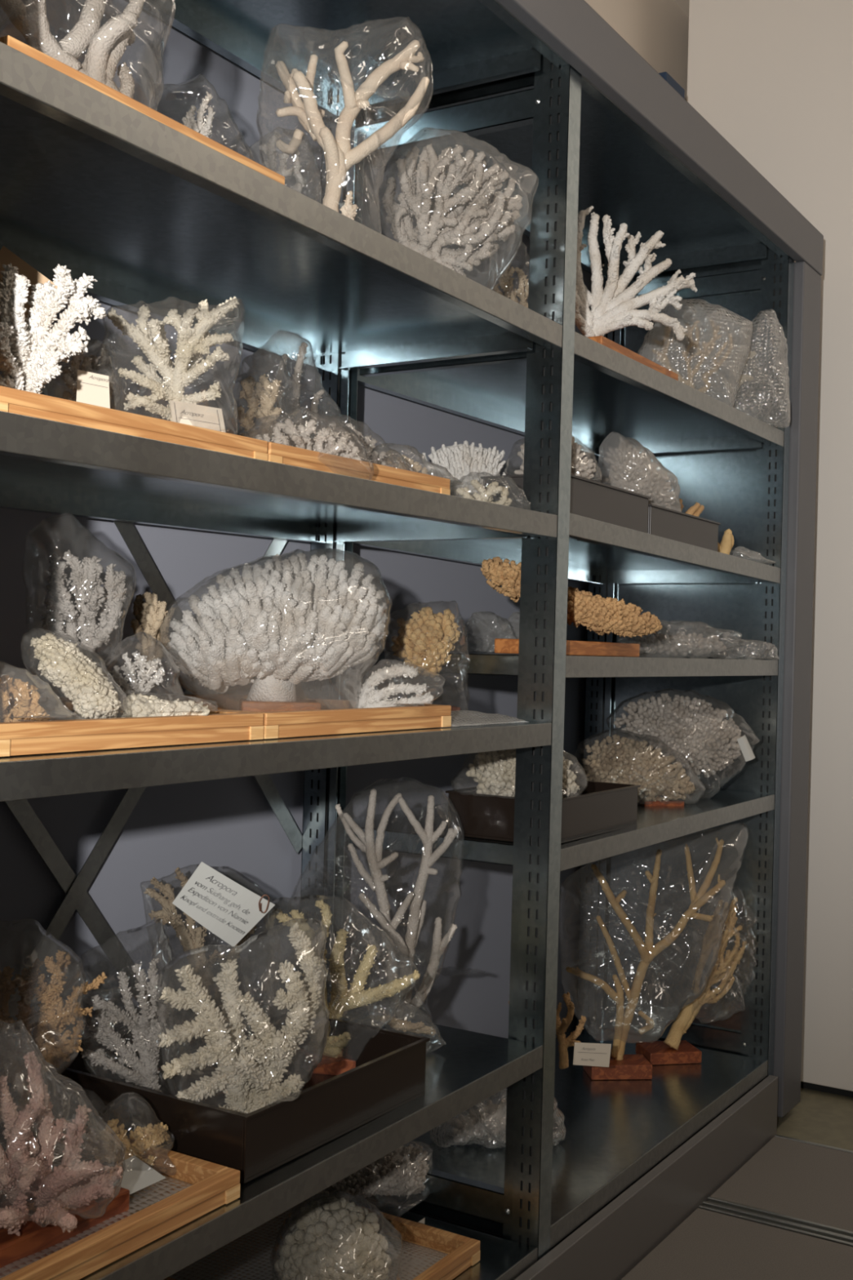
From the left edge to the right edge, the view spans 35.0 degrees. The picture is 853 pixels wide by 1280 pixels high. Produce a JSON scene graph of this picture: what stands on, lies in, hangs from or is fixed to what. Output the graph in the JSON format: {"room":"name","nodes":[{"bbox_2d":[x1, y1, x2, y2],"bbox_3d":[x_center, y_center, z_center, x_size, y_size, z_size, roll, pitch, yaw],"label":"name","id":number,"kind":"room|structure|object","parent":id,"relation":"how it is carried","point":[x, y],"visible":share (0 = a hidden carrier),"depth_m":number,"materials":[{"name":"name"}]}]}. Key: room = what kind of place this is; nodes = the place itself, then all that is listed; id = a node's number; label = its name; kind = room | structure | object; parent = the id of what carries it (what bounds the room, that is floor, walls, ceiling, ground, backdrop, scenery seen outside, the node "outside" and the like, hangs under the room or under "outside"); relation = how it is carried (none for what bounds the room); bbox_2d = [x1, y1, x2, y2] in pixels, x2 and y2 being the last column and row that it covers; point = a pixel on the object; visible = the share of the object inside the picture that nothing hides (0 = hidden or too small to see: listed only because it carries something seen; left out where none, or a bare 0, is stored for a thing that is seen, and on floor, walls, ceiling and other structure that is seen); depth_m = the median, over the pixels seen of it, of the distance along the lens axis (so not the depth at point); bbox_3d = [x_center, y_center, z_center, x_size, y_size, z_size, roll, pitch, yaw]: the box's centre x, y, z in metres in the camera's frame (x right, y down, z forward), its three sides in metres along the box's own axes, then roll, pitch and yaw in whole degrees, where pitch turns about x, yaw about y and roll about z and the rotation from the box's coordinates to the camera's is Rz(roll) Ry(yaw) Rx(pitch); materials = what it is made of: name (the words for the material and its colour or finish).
{"room":"museum storage room","nodes":[
{"label":"museum storage room","id":0,"kind":"room"},
{"bbox_2d":[330,0,688,266],"bbox_3d":[-0.246,-0.342,2.151,0.100,2.600,6.400,1,-1,32],"label":"wall","id":1,"kind":"structure","parent":0,"point":[658,30],"depth_m":3.31,"materials":[{"name":"beige"}]},
{"bbox_2d":[702,1087,852,1205],"bbox_3d":[0.794,1.031,1.468,2.500,0.100,6.400,1,-1,32],"label":"floor","id":2,"kind":"structure","parent":0,"point":[822,1117],"depth_m":2.80,"materials":[{"name":"concrete"}]},
{"bbox_2d":[0,0,823,1279],"bbox_3d":[0.001,0.042,1.978,0.466,1.842,2.305,1,-1,32],"label":"shelving","id":3,"kind":"object","parent":2,"relation":"on","point":[416,350],"visible":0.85,"depth_m":1.95,"materials":[{"name":"black"}]},
{"bbox_2d":[0,1105,240,1279],"bbox_3d":[-0.421,0.527,1.293,0.373,0.029,0.307,1,-1,32],"label":"tray","id":4,"kind":"object","parent":3,"relation":"on","point":[215,1185],"visible":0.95,"depth_m":1.24,"materials":[{"name":"wood"}]},
{"bbox_2d":[0,1126,192,1275],"bbox_3d":[-0.419,0.526,1.295,0.339,0.010,0.271,1,-1,32],"label":"bubble wrap","id":5,"kind":"object","parent":4,"relation":"in","point":[144,1197],"visible":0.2,"depth_m":1.31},
{"bbox_2d":[0,920,84,1124],"bbox_3d":[-0.417,0.395,1.406,0.122,0.214,0.179,2,-1,-30],"label":"plastic bag","id":6,"kind":"object","parent":5,"relation":"on","point":[59,1117],"visible":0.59,"depth_m":1.40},
{"bbox_2d":[0,950,107,1113],"bbox_3d":[-0.409,0.410,1.409,0.135,0.179,0.075,2,0,6],"label":"coral","id":7,"kind":"object","parent":6,"relation":"in","point":[48,1027],"visible":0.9,"depth_m":1.40},
{"bbox_2d":[0,1020,124,1229],"bbox_3d":[-0.343,0.425,1.216,0.146,0.172,0.199,2,0,-11],"label":"plastic bag","id":8,"kind":"object","parent":5,"relation":"on","point":[32,1038],"visible":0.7,"depth_m":1.22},
{"bbox_2d":[0,1050,129,1277],"bbox_3d":[-0.338,0.456,1.208,0.132,0.160,0.159,1,-1,32],"label":"coral","id":9,"kind":"object","parent":8,"relation":"in","point":[53,1197],"visible":0.98,"depth_m":1.19},
{"bbox_2d":[83,1091,174,1175],"bbox_3d":[-0.303,0.500,1.377,0.126,0.069,0.101,1,-1,45],"label":"plastic bag","id":10,"kind":"object","parent":5,"relation":"on","point":[132,1091],"visible":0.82,"depth_m":1.38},
{"bbox_2d":[90,1118,171,1167],"bbox_3d":[-0.302,0.512,1.381,0.074,0.044,0.045,2,0,7],"label":"coral","id":11,"kind":"object","parent":10,"relation":"in","point":[145,1137],"visible":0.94,"depth_m":1.38},
{"bbox_2d":[107,1155,165,1194],"bbox_3d":[-0.286,0.518,1.312,0.063,0.002,0.072,1,-1,32],"label":"paper slip","id":12,"kind":"object","parent":5,"relation":"on","point":[138,1175],"visible":0.77,"depth_m":1.31,"materials":[{"name":"grey"}]},
{"bbox_2d":[0,699,263,756],"bbox_3d":[-0.413,0.080,1.324,0.368,0.027,0.346,1,-1,32],"label":"tray","id":13,"kind":"object","parent":3,"relation":"on","point":[36,737],"visible":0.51,"depth_m":1.22,"materials":[{"name":"wood"}]},
{"bbox_2d":[8,710,109,721],"bbox_3d":[-0.412,0.078,1.324,0.337,0.016,0.315,1,-1,32],"label":"bubble wrap","id":14,"kind":"object","parent":13,"relation":"in","point":[51,713],"visible":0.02,"depth_m":1.38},
{"bbox_2d":[2,662,86,719],"bbox_3d":[-0.348,0.052,1.171,0.097,0.067,0.106,2,0,3],"label":"plastic bag","id":15,"kind":"object","parent":14,"relation":"on","point":[70,715],"visible":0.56,"depth_m":1.16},
{"bbox_2d":[0,675,49,722],"bbox_3d":[-0.356,0.058,1.166,0.062,0.056,0.037,2,-1,-32],"label":"coral","id":16,"kind":"object","parent":15,"relation":"in","point":[21,700],"visible":0.84,"depth_m":1.16},
{"bbox_2d":[21,628,128,719],"bbox_3d":[-0.322,0.035,1.245,0.099,0.090,0.114,2,0,-15],"label":"plastic bag","id":17,"kind":"object","parent":14,"relation":"on","point":[32,672],"visible":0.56,"depth_m":1.24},
{"bbox_2d":[30,632,121,719],"bbox_3d":[-0.323,0.035,1.248,0.083,0.084,0.066,2,0,-15],"label":"coral","id":18,"kind":"object","parent":17,"relation":"in","point":[91,694],"visible":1,"depth_m":1.22},
{"bbox_2d":[23,512,135,675],"bbox_3d":[-0.373,-0.047,1.453,0.118,0.179,0.140,2,0,-7],"label":"plastic bag","id":19,"kind":"object","parent":14,"relation":"on","point":[68,513],"visible":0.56,"depth_m":1.45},
{"bbox_2d":[41,549,127,661],"bbox_3d":[-0.367,-0.032,1.456,0.077,0.128,0.065,1,-1,24],"label":"coral","id":20,"kind":"object","parent":19,"relation":"in","point":[82,601],"visible":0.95,"depth_m":1.45},
{"bbox_2d":[101,632,184,702],"bbox_3d":[-0.302,0.034,1.450,0.099,0.085,0.096,1,-1,32],"label":"plastic bag","id":21,"kind":"object","parent":14,"relation":"on","point":[166,651],"visible":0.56,"depth_m":1.44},
{"bbox_2d":[109,650,165,694],"bbox_3d":[-0.309,0.042,1.449,0.058,0.060,0.032,2,0,-17],"label":"coral","id":22,"kind":"object","parent":21,"relation":"in","point":[154,672],"visible":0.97,"depth_m":1.45},
{"bbox_2d":[123,689,217,711],"bbox_3d":[-0.258,0.067,1.300,0.098,0.038,0.090,1,0,15],"label":"plastic bag","id":23,"kind":"object","parent":14,"relation":"on","point":[127,690],"visible":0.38,"depth_m":1.31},
{"bbox_2d":[116,692,209,717],"bbox_3d":[-0.256,0.069,1.304,0.089,0.036,0.049,2,0,-17],"label":"coral","id":24,"kind":"object","parent":23,"relation":"in","point":[138,704],"visible":0.73,"depth_m":1.28},
{"bbox_2d":[0,385,267,461],"bbox_3d":[-0.409,-0.194,1.323,0.364,0.032,0.354,1,-1,32],"label":"tray","id":25,"kind":"object","parent":3,"relation":"on","point":[15,401],"visible":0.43,"depth_m":1.21,"materials":[{"name":"wood"}]},
{"bbox_2d":[0,245,57,322],"bbox_3d":[-0.382,-0.318,1.262,0.089,0.097,0.002,2,0,-17],"label":"wooden board","id":26,"kind":"object","parent":25,"relation":"on","point":[6,256],"visible":0.06,"depth_m":1.26,"materials":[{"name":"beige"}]},
{"bbox_2d":[0,262,106,394],"bbox_3d":[-0.348,-0.267,1.172,0.114,0.127,0.092,1,0,14],"label":"coral","id":27,"kind":"object","parent":25,"relation":"on","point":[31,352],"visible":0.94,"depth_m":1.18},
{"bbox_2d":[47,337,124,410],"bbox_3d":[-0.341,-0.258,1.357,0.076,0.091,0.138,2,0,-5],"label":"plastic bag","id":28,"kind":"object","parent":25,"relation":"on","point":[112,356],"visible":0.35,"depth_m":1.34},
{"bbox_2d":[61,354,115,403],"bbox_3d":[-0.340,-0.250,1.355,0.041,0.078,0.048,1,-1,32],"label":"coral","id":29,"kind":"object","parent":28,"relation":"in","point":[89,364],"visible":0.35,"depth_m":1.34},
{"bbox_2d":[76,369,110,408],"bbox_3d":[-0.315,-0.234,1.281,0.032,0.042,0.002,2,0,-15],"label":"paper label","id":30,"kind":"object","parent":28,"relation":"in","point":[92,388],"visible":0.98,"depth_m":1.28,"materials":[{"name":"beige"}]},
{"bbox_2d":[99,296,244,433],"bbox_3d":[-0.247,-0.264,1.353,0.171,0.161,0.163,1,-1,32],"label":"plastic bag","id":31,"kind":"object","parent":25,"relation":"on","point":[172,302],"visible":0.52,"depth_m":1.34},
{"bbox_2d":[106,296,239,421],"bbox_3d":[-0.256,-0.267,1.354,0.128,0.152,0.077,2,0,-15],"label":"coral","id":32,"kind":"object","parent":31,"relation":"in","point":[192,344],"visible":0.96,"depth_m":1.34},
{"bbox_2d":[169,400,226,432],"bbox_3d":[-0.221,-0.211,1.315,0.059,0.038,0.002,2,-1,-24],"label":"card","id":33,"kind":"object","parent":31,"relation":"in","point":[198,415],"visible":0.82,"depth_m":1.31,"materials":[{"name":"beige"}]},
{"bbox_2d":[0,35,284,185],"bbox_3d":[-0.396,-0.471,1.334,0.366,0.028,0.360,1,-1,32],"label":"tray","id":34,"kind":"object","parent":3,"relation":"on","point":[8,40],"visible":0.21,"depth_m":1.21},
{"bbox_2d":[0,0,173,111],"bbox_3d":[-0.331,-0.565,1.266,0.188,0.208,0.211,2,-1,-26],"label":"plastic bag","id":35,"kind":"object","parent":34,"relation":"on","point":[6,20],"visible":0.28,"depth_m":1.27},
{"bbox_2d":[0,0,146,98],"bbox_3d":[-0.342,-0.571,1.261,0.165,0.165,0.104,2,0,-11],"label":"coral","id":36,"kind":"object","parent":35,"relation":"in","point":[106,45],"visible":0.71,"depth_m":1.27},
{"bbox_2d":[41,997,430,1183],"bbox_3d":[-0.229,0.511,1.586,0.330,0.067,0.348,1,-1,32],"label":"plastic tray","id":37,"kind":"object","parent":3,"relation":"on","point":[388,1073],"visible":0.44,"depth_m":1.48,"materials":[{"name":"black"}]},
{"bbox_2d":[72,918,173,1094],"bbox_3d":[-0.338,0.424,1.516,0.114,0.224,0.143,2,-1,-23],"label":"plastic bag","id":38,"kind":"object","parent":37,"relation":"in","point":[158,918],"visible":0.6,"depth_m":1.51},
{"bbox_2d":[80,957,171,1092],"bbox_3d":[-0.333,0.439,1.503,0.098,0.166,0.045,2,0,-11],"label":"coral","id":39,"kind":"object","parent":38,"relation":"in","point":[145,1028],"visible":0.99,"depth_m":1.51},
{"bbox_2d":[141,864,280,1053],"bbox_3d":[-0.274,0.415,1.749,0.154,0.252,0.160,1,-1,32],"label":"plastic bag","id":40,"kind":"object","parent":37,"relation":"in","point":[198,864],"visible":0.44,"depth_m":1.75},
{"bbox_2d":[143,867,257,1043],"bbox_3d":[-0.296,0.406,1.755,0.146,0.223,0.060,2,-1,-20],"label":"coral","id":41,"kind":"object","parent":40,"relation":"in","point":[188,939],"visible":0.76,"depth_m":1.74},
{"bbox_2d":[172,862,275,946],"bbox_3d":[-0.244,0.320,1.635,0.124,0.104,0.008,2,0,-12],"label":"label","id":42,"kind":"object","parent":40,"relation":"attached to","point":[229,910],"visible":1,"depth_m":1.63,"materials":[{"name":"grey paper"}]},
{"bbox_2d":[157,918,328,1105],"bbox_3d":[-0.194,0.421,1.461,0.189,0.240,0.200,1,-1,32],"label":"plastic bag","id":43,"kind":"object","parent":37,"relation":"in","point":[298,1093],"visible":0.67,"depth_m":1.45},
{"bbox_2d":[157,922,325,1114],"bbox_3d":[-0.197,0.424,1.457,0.182,0.227,0.110,2,0,-12],"label":"coral","id":44,"kind":"object","parent":43,"relation":"in","point":[248,1086],"visible":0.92,"depth_m":1.44},
{"bbox_2d":[264,894,417,1067],"bbox_3d":[-0.111,0.436,1.734,0.199,0.216,0.174,2,0,10],"label":"plastic bag","id":45,"kind":"object","parent":37,"relation":"on","point":[406,993],"visible":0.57,"depth_m":1.73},
{"bbox_2d":[271,898,420,1075],"bbox_3d":[-0.110,0.443,1.735,0.198,0.207,0.081,1,0,18],"label":"coral","id":46,"kind":"object","parent":45,"relation":"in","point":[343,999],"visible":0.8,"depth_m":1.72},
{"bbox_2d":[39,693,451,738],"bbox_3d":[-0.222,0.088,1.630,0.368,0.027,0.367,1,-1,32],"label":"tray","id":47,"kind":"object","parent":3,"relation":"on","point":[335,716],"visible":0.56,"depth_m":1.55,"materials":[{"name":"wood"}]},
{"bbox_2d":[130,591,170,688],"bbox_3d":[-0.332,0.001,1.632,0.052,0.119,0.037,2,-1,-20],"label":"coral","id":48,"kind":"object","parent":47,"relation":"on","point":[151,614],"visible":0.88,"depth_m":1.62},
{"bbox_2d":[160,548,391,711],"bbox_3d":[-0.182,-0.010,1.667,0.297,0.209,0.292,1,-1,32],"label":"plastic bag","id":49,"kind":"object","parent":47,"relation":"on","point":[357,556],"visible":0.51,"depth_m":1.65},
{"bbox_2d":[165,551,387,711],"bbox_3d":[-0.182,-0.006,1.662,0.268,0.204,0.219,2,0,-10],"label":"coral","id":50,"kind":"object","parent":49,"relation":"in","point":[277,627],"visible":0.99,"depth_m":1.59},
{"bbox_3d":[-0.110,0.091,1.562,0.073,0.011,0.329,1,-1,32],"label":"bubble wrap","id":51,"kind":"object","parent":47,"relation":"in","visible":0},
{"bbox_2d":[349,659,445,708],"bbox_3d":[-0.036,0.061,1.659,0.116,0.075,0.122,2,0,-6],"label":"plastic bag","id":52,"kind":"object","parent":51,"relation":"on","point":[439,675],"visible":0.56,"depth_m":1.65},
{"bbox_2d":[355,662,434,708],"bbox_3d":[-0.040,0.061,1.663,0.097,0.068,0.033,2,0,-10],"label":"coral","id":53,"kind":"object","parent":52,"relation":"in","point":[368,697],"visible":0.88,"depth_m":1.65},
{"bbox_2d":[249,126,322,203],"bbox_3d":[-0.171,-0.566,1.648,0.111,0.112,0.104,1,-1,32],"label":"plastic bag","id":54,"kind":"object","parent":3,"relation":"on","point":[277,126],"visible":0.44,"depth_m":1.64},
{"bbox_2d":[258,130,304,193],"bbox_3d":[-0.176,-0.576,1.648,0.055,0.083,0.033,2,0,4],"label":"coral","id":55,"kind":"object","parent":54,"relation":"in","point":[269,150],"visible":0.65,"depth_m":1.64},
{"bbox_2d":[253,329,344,420],"bbox_3d":[-0.168,-0.333,1.818,0.134,0.161,0.110,2,-1,-28],"label":"plastic bag","id":56,"kind":"object","parent":3,"relation":"on","point":[281,330],"visible":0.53,"depth_m":1.80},
{"bbox_2d":[275,342,324,425],"bbox_3d":[-0.170,-0.343,1.811,0.071,0.112,0.034,1,-1,24],"label":"coral","id":57,"kind":"object","parent":56,"relation":"in","point":[302,350],"visible":0.86,"depth_m":1.81},
{"bbox_2d":[163,1200,479,1279],"bbox_3d":[-0.160,0.807,1.755,0.340,0.026,0.330,1,-1,32],"label":"tray","id":58,"kind":"object","parent":3,"relation":"on","point":[463,1251],"visible":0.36,"depth_m":1.82,"materials":[{"name":"wood"}]},
{"bbox_2d":[168,1206,448,1279],"bbox_3d":[-0.160,0.809,1.755,0.314,0.010,0.297,1,-1,32],"label":"bubble wrap","id":59,"kind":"object","parent":58,"relation":"in","point":[249,1256],"visible":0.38,"depth_m":1.77,"materials":[{"name":"plastic"}]},
{"bbox_2d":[271,1190,402,1279],"bbox_3d":[-0.109,0.747,1.652,0.187,0.135,0.192,1,-1,32],"label":"plastic bag","id":60,"kind":"object","parent":59,"relation":"on","point":[345,1192],"visible":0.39,"depth_m":1.65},
{"bbox_2d":[274,1196,391,1279],"bbox_3d":[-0.113,0.750,1.653,0.148,0.123,0.150,1,-1,32],"label":"coral","id":61,"kind":"object","parent":60,"relation":"in","point":[339,1240],"visible":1,"depth_m":1.61},
{"bbox_2d":[257,16,431,234],"bbox_3d":[-0.096,-0.592,1.588,0.188,0.291,0.185,1,-1,32],"label":"plastic bag","id":62,"kind":"object","parent":3,"relation":"on","point":[402,18],"visible":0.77,"depth_m":1.58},
{"bbox_2d":[275,40,429,220],"bbox_3d":[-0.091,-0.586,1.597,0.185,0.256,0.087,2,0,-2],"label":"coral","id":63,"kind":"object","parent":62,"relation":"in","point":[339,155],"visible":0.88,"depth_m":1.58},
{"bbox_2d":[266,441,450,494],"bbox_3d":[-0.219,-0.192,1.629,0.364,0.032,0.357,1,-1,32],"label":"tray","id":64,"kind":"object","parent":3,"relation":"on","point":[277,452],"visible":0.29,"depth_m":1.51,"materials":[{"name":"wood"}]},
{"bbox_2d":[228,348,302,430],"bbox_3d":[-0.188,-0.272,1.556,0.092,0.130,0.140,2,0,9],"label":"plastic bag","id":65,"kind":"object","parent":64,"relation":"on","point":[268,348],"visible":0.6,"depth_m":1.56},
{"bbox_2d":[235,373,282,438],"bbox_3d":[-0.195,-0.260,1.562,0.052,0.097,0.039,2,-1,-28],"label":"coral","id":66,"kind":"object","parent":65,"relation":"in","point":[265,393],"visible":0.88,"depth_m":1.56},
{"bbox_2d":[242,406,373,479],"bbox_3d":[-0.131,-0.218,1.510,0.154,0.080,0.156,1,-1,32],"label":"plastic bag","id":67,"kind":"object","parent":64,"relation":"on","point":[312,411],"visible":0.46,"depth_m":1.50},
{"bbox_2d":[253,418,362,461],"bbox_3d":[-0.132,-0.213,1.507,0.122,0.067,0.058,2,0,-7],"label":"coral","id":68,"kind":"object","parent":67,"relation":"in","point":[300,437],"visible":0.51,"depth_m":1.50},
{"bbox_2d":[315,414,413,471],"bbox_3d":[-0.085,-0.226,1.671,0.150,0.100,0.146,1,-1,32],"label":"plastic bag","id":69,"kind":"object","parent":64,"relation":"on","point":[393,450],"visible":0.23,"depth_m":1.65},
{"bbox_2d":[312,422,396,467],"bbox_3d":[-0.088,-0.222,1.671,0.109,0.089,0.061,2,0,1],"label":"coral","id":70,"kind":"object","parent":69,"relation":"in","point":[369,444],"visible":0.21,"depth_m":1.66},
{"bbox_2d":[289,777,463,1021],"bbox_3d":[-0.070,0.372,1.955,0.226,0.351,0.195,1,-1,35],"label":"plastic bag","id":71,"kind":"object","parent":3,"relation":"on","point":[402,777],"visible":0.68,"depth_m":1.96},
{"bbox_2d":[335,788,460,1021],"bbox_3d":[-0.047,0.382,1.946,0.187,0.336,0.072,2,0,6],"label":"coral","id":72,"kind":"object","parent":71,"relation":"in","point":[366,842],"visible":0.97,"depth_m":1.94},
{"bbox_2d":[378,1140,432,1220],"bbox_3d":[-0.078,0.773,1.982,0.182,0.090,0.181,1,-1,32],"label":"plastic bag","id":73,"kind":"object","parent":3,"relation":"on","point":[413,1140],"visible":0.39,"depth_m":1.98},
{"bbox_2d":[306,1142,430,1202],"bbox_3d":[-0.084,0.779,1.967,0.191,0.085,0.152,2,-1,-43],"label":"coral","id":74,"kind":"object","parent":73,"relation":"in","point":[402,1172],"visible":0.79,"depth_m":1.94},
{"bbox_2d":[376,127,538,289],"bbox_3d":[0.040,-0.562,1.810,0.202,0.233,0.209,1,-1,32],"label":"plastic bag","id":75,"kind":"object","parent":3,"relation":"on","point":[456,136],"visible":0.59,"depth_m":1.81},
{"bbox_2d":[382,143,523,276],"bbox_3d":[0.036,-0.573,1.809,0.188,0.182,0.128,2,0,-15],"label":"coral","id":76,"kind":"object","parent":75,"relation":"in","point":[442,221],"visible":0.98,"depth_m":1.79},
{"bbox_2d":[422,440,506,499],"bbox_3d":[0.062,-0.274,2.233,0.141,0.111,0.064,2,0,0],"label":"coral","id":77,"kind":"object","parent":3,"relation":"on","point":[460,460],"visible":0.67,"depth_m":2.21},
{"bbox_2d":[450,710,528,726],"bbox_3d":[-0.025,0.101,1.850,0.275,0.015,0.203,1,-1,32],"label":"bubble wrap","id":78,"kind":"object","parent":3,"relation":"on","point":[459,717],"visible":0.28,"depth_m":1.80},
{"bbox_2d":[383,600,471,710],"bbox_3d":[0.001,0.025,1.941,0.127,0.166,0.156,2,-1,-23],"label":"plastic bag","id":79,"kind":"object","parent":78,"relation":"on","point":[442,601],"visible":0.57,"depth_m":1.94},
{"bbox_2d":[391,606,460,711],"bbox_3d":[-0.003,0.030,1.940,0.101,0.156,0.096,2,0,-9],"label":"coral","id":80,"kind":"object","parent":79,"relation":"in","point":[425,640],"visible":0.96,"depth_m":1.91},
{"bbox_2d":[429,1087,565,1148],"bbox_3d":[0.116,0.764,2.209,0.220,0.106,0.183,2,0,-15],"label":"plastic bag","id":81,"kind":"object","parent":3,"relation":"on","point":[433,1137],"visible":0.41,"depth_m":2.18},
{"bbox_2d":[447,1097,506,1142],"bbox_3d":[0.118,0.783,2.206,0.170,0.065,0.085,2,0,-4],"label":"coral","id":82,"kind":"object","parent":81,"relation":"in","point":[466,1126],"visible":0.55,"depth_m":2.18},
{"bbox_2d":[484,240,528,286],"bbox_3d":[0.146,-0.533,2.052,0.132,0.134,0.139,1,-1,32],"label":"plastic bag","id":83,"kind":"object","parent":3,"relation":"on","point":[518,240],"visible":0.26,"depth_m":2.03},
{"bbox_2d":[492,262,528,307],"bbox_3d":[0.151,-0.521,2.048,0.102,0.093,0.057,2,0,4],"label":"coral","id":84,"kind":"object","parent":83,"relation":"in","point":[505,282],"visible":0.52,"depth_m":2.04},
{"bbox_2d":[445,779,640,843],"bbox_3d":[0.185,0.261,2.090,0.176,0.064,0.316,1,-1,32],"label":"plastic tray","id":85,"kind":"object","parent":3,"relation":"on","point":[597,808],"visible":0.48,"depth_m":2.00,"materials":[{"name":"black"}]},
{"bbox_2d":[453,751,587,795],"bbox_3d":[0.138,0.204,2.016,0.196,0.118,0.150,2,-1,-26],"label":"plastic bag","id":86,"kind":"object","parent":85,"relation":"in","point":[563,752],"visible":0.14,"depth_m":2.00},
{"bbox_2d":[466,748,579,797],"bbox_3d":[0.143,0.203,2.015,0.171,0.097,0.097,2,0,-3],"label":"coral","id":87,"kind":"object","parent":86,"relation":"in","point":[494,771],"visible":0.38,"depth_m":1.98},
{"bbox_2d":[508,991,586,1069],"bbox_3d":[0.211,0.670,2.372,0.138,0.159,0.074,2,0,-4],"label":"coral","id":88,"kind":"object","parent":3,"relation":"on","point":[561,1028],"visible":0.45,"depth_m":2.36},
{"bbox_2d":[573,1042,611,1066],"bbox_3d":[0.284,0.711,2.322,0.066,0.043,0.002,2,0,-7],"label":"paper label","id":89,"kind":"object","parent":88,"relation":"hanging from","point":[584,1053],"visible":1,"depth_m":2.32,"materials":[{"name":"beige"}]},
{"bbox_2d":[480,474,651,533],"bbox_3d":[0.220,-0.203,2.081,0.136,0.062,0.316,1,-1,32],"label":"plastic tray","id":90,"kind":"object","parent":3,"relation":"on","point":[590,499],"visible":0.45,"depth_m":2.02,"materials":[{"name":"grey"}]},
{"bbox_2d":[504,435,601,481],"bbox_3d":[0.190,-0.250,2.033,0.147,0.137,0.165,2,0,-18],"label":"plastic bag","id":91,"kind":"object","parent":90,"relation":"in","point":[572,435],"visible":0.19,"depth_m":2.02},
{"bbox_2d":[514,436,596,479],"bbox_3d":[0.191,-0.253,2.031,0.127,0.119,0.104,2,0,-8],"label":"coral","id":92,"kind":"object","parent":91,"relation":"in","point":[584,468],"visible":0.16,"depth_m":2.00},
{"bbox_2d":[480,556,662,657],"bbox_3d":[0.220,-0.050,2.087,0.320,0.146,0.186,2,-1,-42],"label":"coral","id":93,"kind":"object","parent":3,"relation":"on","point":[602,615],"visible":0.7,"depth_m":2.06},
{"bbox_2d":[525,205,697,381],"bbox_3d":[0.299,-0.560,2.154,0.186,0.265,0.318,1,-1,40],"label":"coral","id":94,"kind":"object","parent":3,"relation":"on","point":[613,308],"visible":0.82,"depth_m":2.15},
{"bbox_2d":[579,733,695,805],"bbox_3d":[0.383,0.236,2.466,0.218,0.128,0.098,2,0,-11],"label":"coral","id":95,"kind":"object","parent":3,"relation":"on","point":[624,760],"visible":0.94,"depth_m":2.43},
{"bbox_2d":[565,837,725,1079],"bbox_3d":[0.414,0.602,2.594,0.308,0.454,0.078,2,0,-7],"label":"coral","id":96,"kind":"object","parent":3,"relation":"on","point":[621,1066],"visible":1,"depth_m":2.58},
{"bbox_2d":[577,503,720,551],"bbox_3d":[0.390,-0.189,2.356,0.136,0.056,0.322,1,-1,32],"label":"plastic tray","id":97,"kind":"object","parent":3,"relation":"on","point":[662,522],"visible":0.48,"depth_m":2.31,"materials":[{"name":"grey"}]},
{"bbox_2d":[594,431,681,511],"bbox_3d":[0.362,-0.268,2.310,0.146,0.170,0.147,1,-1,32],"label":"plastic bag","id":98,"kind":"object","parent":97,"relation":"in","point":[673,478],"visible":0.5,"depth_m":2.29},
{"bbox_2d":[599,436,675,508],"bbox_3d":[0.362,-0.273,2.313,0.134,0.141,0.084,2,0,-15],"label":"coral","id":99,"kind":"object","parent":98,"relation":"in","point":[630,470],"visible":0.69,"depth_m":2.28},
{"bbox_2d":[631,631,726,656],"bbox_3d":[0.470,0.008,2.524,0.184,0.048,0.051,2,0,-16],"label":"coral","id":100,"kind":"object","parent":3,"relation":"on","point":[680,643],"visible":0.98,"depth_m":2.50},
{"bbox_2d":[606,688,759,799],"bbox_3d":[0.490,0.198,2.594,0.322,0.211,0.176,2,-1,-22],"label":"plastic bag","id":101,"kind":"object","parent":3,"relation":"on","point":[614,711],"visible":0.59,"depth_m":2.60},
{"bbox_2d":[613,693,746,777],"bbox_3d":[0.488,0.183,2.593,0.281,0.163,0.118,2,-1,-20],"label":"coral","id":102,"kind":"object","parent":101,"relation":"in","point":[692,729],"visible":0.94,"depth_m":2.55},
{"bbox_2d":[635,896,746,1065],"bbox_3d":[0.532,0.671,2.703,0.205,0.324,0.084,2,0,-10],"label":"coral","id":103,"kind":"object","parent":3,"relation":"on","point":[672,1051],"visible":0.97,"depth_m":2.68},
{"bbox_2d":[637,298,752,407],"bbox_3d":[0.511,-0.542,2.590,0.220,0.221,0.141,2,-1,-21],"label":"plastic bag","id":104,"kind":"object","parent":3,"relation":"on","point":[700,308],"visible":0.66,"depth_m":2.56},
{"bbox_2d":[651,320,733,393],"bbox_3d":[0.506,-0.537,2.581,0.156,0.160,0.066,2,0,5],"label":"coral","id":105,"kind":"object","parent":104,"relation":"in","point":[663,357],"visible":0.8,"depth_m":2.58},
{"bbox_2d":[621,1208,852,1279],"bbox_3d":[0.193,0.950,0.392,1.566,0.012,3.535,1,-1,32],"label":"floor tile","id":106,"kind":"structure","parent":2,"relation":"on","point":[708,1245],"depth_m":2.13,"materials":[{"name":"tile"}]},
{"bbox_2d":[686,0,852,1097],"bbox_3d":[1.468,-0.263,3.026,1.652,2.550,0.700,1,-1,32],"label":"wall","id":107,"kind":"structure","parent":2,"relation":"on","point":[774,78],"depth_m":2.98,"materials":[{"name":"white"}]},
{"bbox_2d":[698,1196,852,1247],"bbox_3d":[1.141,0.987,1.917,1.566,0.014,0.053,1,-1,32],"label":"rail","id":108,"kind":"object","parent":2,"relation":"on","point":[768,1218],"visible":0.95,"depth_m":2.26,"materials":[{"name":"silver metal"}]},
{"bbox_2d":[710,1136,852,1231],"bbox_3d":[1.252,0.993,2.095,1.566,0.012,0.363,1,-1,32],"label":"floor tile","id":109,"kind":"structure","parent":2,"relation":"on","point":[805,1181],"depth_m":2.42,"materials":[{"name":"tile"}]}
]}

